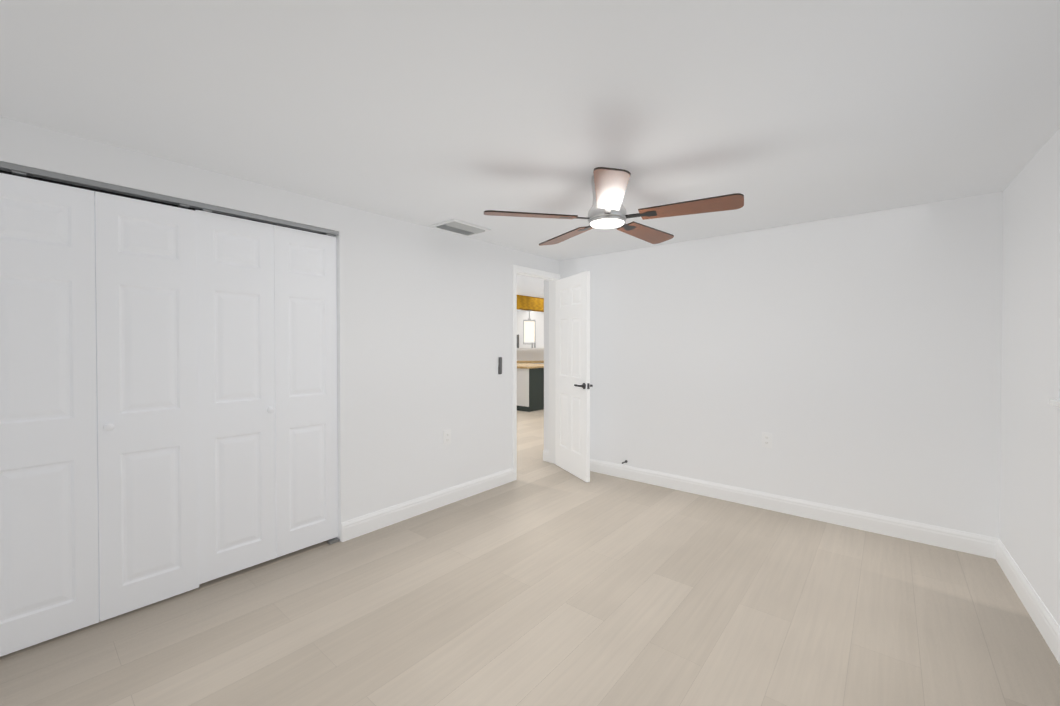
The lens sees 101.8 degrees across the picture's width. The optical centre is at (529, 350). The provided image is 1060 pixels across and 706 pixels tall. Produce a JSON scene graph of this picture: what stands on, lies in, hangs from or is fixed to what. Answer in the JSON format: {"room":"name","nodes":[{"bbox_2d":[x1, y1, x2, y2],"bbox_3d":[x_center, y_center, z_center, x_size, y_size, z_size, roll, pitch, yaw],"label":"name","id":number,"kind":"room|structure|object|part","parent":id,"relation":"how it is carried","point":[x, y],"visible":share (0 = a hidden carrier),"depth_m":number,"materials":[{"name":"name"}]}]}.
{"room":"empty bedroom","nodes":[
{"label":"empty bedroom","id":0,"kind":"room"},
{"bbox_2d":[0,117,559,540],"bbox_3d":[-1.169,0.148,3.075,0.120,2.250,4.520,1,1,40],"label":"wall","id":1,"kind":"structure","parent":0,"point":[424,328],"depth_m":3.19,"materials":[{"name":"paint"}]},
{"bbox_2d":[0,161,339,656],"bbox_3d":[-1.792,0.247,2.313,0.134,2.068,1.528,1,1,40],"label":"bifold closet door","id":2,"kind":"structure","parent":1,"relation":"in","point":[168,396],"depth_m":2.14,"materials":[{"name":"white wood"}]},
{"bbox_3d":[-1.975,0.355,2.019,0.036,0.039,0.039,1,1,40],"label":"knob","id":3,"kind":"part","parent":2,"relation":"part of","materials":[{"name":"white"}]},
{"bbox_3d":[-1.777,-0.771,2.289,0.046,0.033,1.526,1,1,40],"label":"track rail","id":4,"kind":"part","parent":2,"relation":"part of","materials":[{"name":"silver metal"}]},
{"bbox_3d":[-1.543,0.349,2.555,0.036,0.039,0.039,1,1,40],"label":"knob","id":5,"kind":"part","parent":2,"relation":"part of","materials":[{"name":"white"}]},
{"bbox_2d":[341,468,516,541],"bbox_3d":[-0.697,1.205,3.546,0.016,0.126,1.746,1,1,40],"label":"baseboard","id":6,"kind":"structure","parent":1,"relation":"attached to","point":[363,525],"depth_m":3.35,"materials":[{"name":"white wood"}]},
{"bbox_2d":[443,429,450,444],"bbox_3d":[-0.685,0.712,3.560,0.008,0.117,0.072,1,1,40],"label":"electrical outlet","id":7,"kind":"object","parent":1,"relation":"attached to","point":[446,436],"visible":1,"depth_m":3.56,"materials":[{"name":"white plastic"}]},
{"bbox_2d":[498,357,501,373],"bbox_3d":[-0.277,0.137,4.030,0.023,0.160,0.054,1,1,40],"label":"switch","id":8,"kind":"object","parent":1,"relation":"attached to","point":[499,365],"visible":1,"depth_m":4.02,"materials":[{"name":"black plastic"}]},
{"bbox_2d":[512,265,559,469],"bbox_3d":[0.035,0.209,4.509,0.136,2.095,0.774,1,1,40],"label":"door frame","id":9,"kind":"structure","parent":1,"relation":"attached to","point":[551,278],"depth_m":4.67,"materials":[{"name":"white wood"}]},
{"bbox_2d":[0,409,1059,705],"bbox_3d":[-0.317,1.278,6.990,11.580,0.100,11.900,1,1,40],"label":"floor","id":10,"kind":"structure","parent":0,"point":[540,581],"depth_m":2.04,"materials":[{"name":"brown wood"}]},
{"bbox_2d":[517,361,543,363],"bbox_3d":[-0.076,0.722,11.537,3.000,0.910,0.640,0,1,-1],"label":"countertop","id":11,"kind":"structure","parent":10,"relation":"on","point":[533,362],"depth_m":11.21,"materials":[{"name":"white"}]},
{"bbox_2d":[517,367,543,410],"bbox_3d":[-0.056,0.771,9.369,1.100,0.860,1.204,1,1,40],"label":"kitchen island","id":12,"kind":"object","parent":10,"relation":"on","point":[530,387],"depth_m":8.69,"materials":[{"name":"grey wood"}]},
{"bbox_2d":[517,363,543,366],"bbox_3d":[-0.059,0.321,9.376,1.180,0.039,1.290,1,1,40],"label":"island countertop","id":13,"kind":"structure","parent":12,"relation":"on","point":[522,364],"depth_m":9.06,"materials":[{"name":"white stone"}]},
{"bbox_2d":[0,0,1059,260],"bbox_3d":[0.367,-1.024,1.875,4.000,0.120,4.670,1,1,40],"label":"ceiling","id":14,"kind":"structure","parent":0,"point":[774,112],"depth_m":1.64,"materials":[{"name":"white paint"}]},
{"bbox_2d":[430,219,490,235],"bbox_3d":[-0.547,-0.970,3.416,0.286,0.021,0.386,1,1,40],"label":"ceiling vent","id":15,"kind":"object","parent":14,"relation":"in","point":[457,226],"visible":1,"depth_m":3.38,"materials":[{"name":"white metal"}]},
{"bbox_2d":[484,167,743,245],"bbox_3d":[0.465,-0.836,2.425,1.325,0.266,1.294,1,1,40],"label":"ceiling fan","id":16,"kind":"object","parent":14,"relation":"hanging from","point":[607,210],"visible":1,"depth_m":2.26,"materials":[{"name":"brown wood"}]},
{"bbox_3d":[0.002,-0.737,2.333,0.500,0.008,0.152,0,11,-10],"label":"blade","id":17,"kind":"part","parent":16,"relation":"part of","materials":[{"name":"brown wood"}]},
{"bbox_3d":[0.229,-0.742,2.791,0.152,0.008,0.500,-12,6,-27],"label":"blade","id":18,"kind":"part","parent":16,"relation":"part of","materials":[{"name":"brown wood"}]},
{"bbox_3d":[0.430,-0.848,2.404,0.216,0.242,0.216,1,1,40],"label":"motor","id":19,"kind":"part","parent":16,"relation":"part of","materials":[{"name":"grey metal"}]},
{"bbox_3d":[0.367,-0.733,1.975,0.152,0.008,0.500,10,2,8],"label":"blade","id":20,"kind":"part","parent":16,"relation":"part of","materials":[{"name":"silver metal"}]},
{"bbox_3d":[0.735,-0.741,2.716,0.152,0.008,0.500,-13,-9,44],"label":"blade","id":21,"kind":"part","parent":16,"relation":"part of","materials":[{"name":"brown wood"}]},
{"bbox_3d":[0.820,-0.735,2.212,0.500,0.008,0.152,0,-9,26],"label":"blade","id":22,"kind":"part","parent":16,"relation":"part of","materials":[{"name":"brown wood"}]},
{"bbox_2d":[517,310,543,360],"bbox_3d":[-0.080,0.023,11.899,4.400,2.299,0.060,0,1,-1],"label":"wall","id":23,"kind":"structure","parent":0,"point":[531,354],"depth_m":11.87,"materials":[{"name":"paint"}]},
{"bbox_3d":[-0.077,-0.065,11.668,3.000,0.040,0.280,0,1,-1],"label":"shelf","id":24,"kind":"object","parent":23,"relation":"attached to","visible":0},
{"bbox_2d":[517,335,535,347],"bbox_3d":[-0.143,-0.265,11.694,0.602,0.359,0.057,0,1,11],"label":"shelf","id":25,"kind":"object","parent":24,"relation":"on","point":[518,342],"visible":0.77,"depth_m":11.72,"materials":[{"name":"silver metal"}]},
{"bbox_2d":[517,275,543,309],"bbox_3d":[-1.114,-1.156,9.129,7.579,0.120,9.600,1,1,40],"label":"ceiling","id":26,"kind":"structure","parent":0,"point":[530,286],"depth_m":7.17,"materials":[{"name":"white paint"}]},
{"bbox_2d":[517,295,543,311],"bbox_3d":[0.532,-0.969,9.383,0.200,0.260,6.699,1,1,40],"label":"beam","id":27,"kind":"structure","parent":26,"relation":"attached to","point":[530,303],"depth_m":8.61,"materials":[{"name":"brown wood"}]},
{"bbox_2d":[523,310,534,343],"bbox_3d":[-0.013,-0.484,8.737,0.242,0.694,0.242,0,1,-1],"label":"pendant light","id":28,"kind":"object","parent":27,"relation":"hanging from","point":[528,331],"visible":1,"depth_m":8.63,"materials":[{"name":"white glass"}]},
{"bbox_2d":[544,191,1002,537],"bbox_3d":[1.760,0.141,3.670,4.050,2.250,0.150,1,1,40],"label":"wall","id":29,"kind":"structure","parent":0,"point":[852,362],"depth_m":3.23,"materials":[{"name":"paint"}]},
{"bbox_2d":[543,450,548,461],"bbox_3d":[0.191,1.189,4.885,0.099,0.126,0.016,1,1,40],"label":"baseboard","id":30,"kind":"structure","parent":29,"relation":"attached to","point":[546,455],"depth_m":4.88,"materials":[{"name":"white wood"}]},
{"bbox_2d":[555,271,592,481],"bbox_3d":[0.424,0.244,4.419,0.135,2.012,0.691,0,1,-23],"label":"bedroom door","id":31,"kind":"structure","parent":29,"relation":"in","point":[573,385],"depth_m":4.35,"materials":[{"name":"white wood"}]},
{"bbox_3d":[0.525,0.335,4.176,0.135,0.062,0.164,0,1,-23],"label":"handle","id":32,"kind":"part","parent":31,"relation":"part of","materials":[{"name":"grey metal"}]},
{"bbox_2d":[762,432,771,447],"bbox_3d":[1.901,0.714,3.455,0.072,0.117,0.008,1,1,40],"label":"electrical outlet","id":33,"kind":"object","parent":29,"relation":"attached to","point":[766,439],"visible":1,"depth_m":3.45,"materials":[{"name":"white plastic"}]},
{"bbox_2d":[590,459,997,558],"bbox_3d":[1.599,1.203,3.708,3.330,0.126,0.016,1,1,40],"label":"baseboard","id":34,"kind":"structure","parent":29,"relation":"attached to","point":[970,543],"depth_m":3.23,"materials":[{"name":"white wood"}]},
{"bbox_2d":[999,128,1059,625],"bbox_3d":[1.507,0.175,0.713,0.200,2.250,4.720,1,1,38],"label":"wall","id":35,"kind":"structure","parent":0,"point":[1029,521],"depth_m":2.13,"materials":[{"name":"paint"}]},
{"bbox_2d":[996,538,1059,663],"bbox_3d":[1.422,1.236,0.792,0.016,0.126,4.720,1,1,38],"label":"baseboard","id":36,"kind":"structure","parent":35,"relation":"attached to","point":[1046,623],"depth_m":2.08,"materials":[{"name":"white wood"}]},
{"bbox_2d":[1049,399,1059,407],"bbox_3d":[1.714,0.229,1.102,0.096,0.024,1.888,1,1,38],"label":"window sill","id":37,"kind":"structure","parent":35,"relation":"attached to","point":[1055,402],"depth_m":1.82,"materials":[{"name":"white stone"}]}
]}

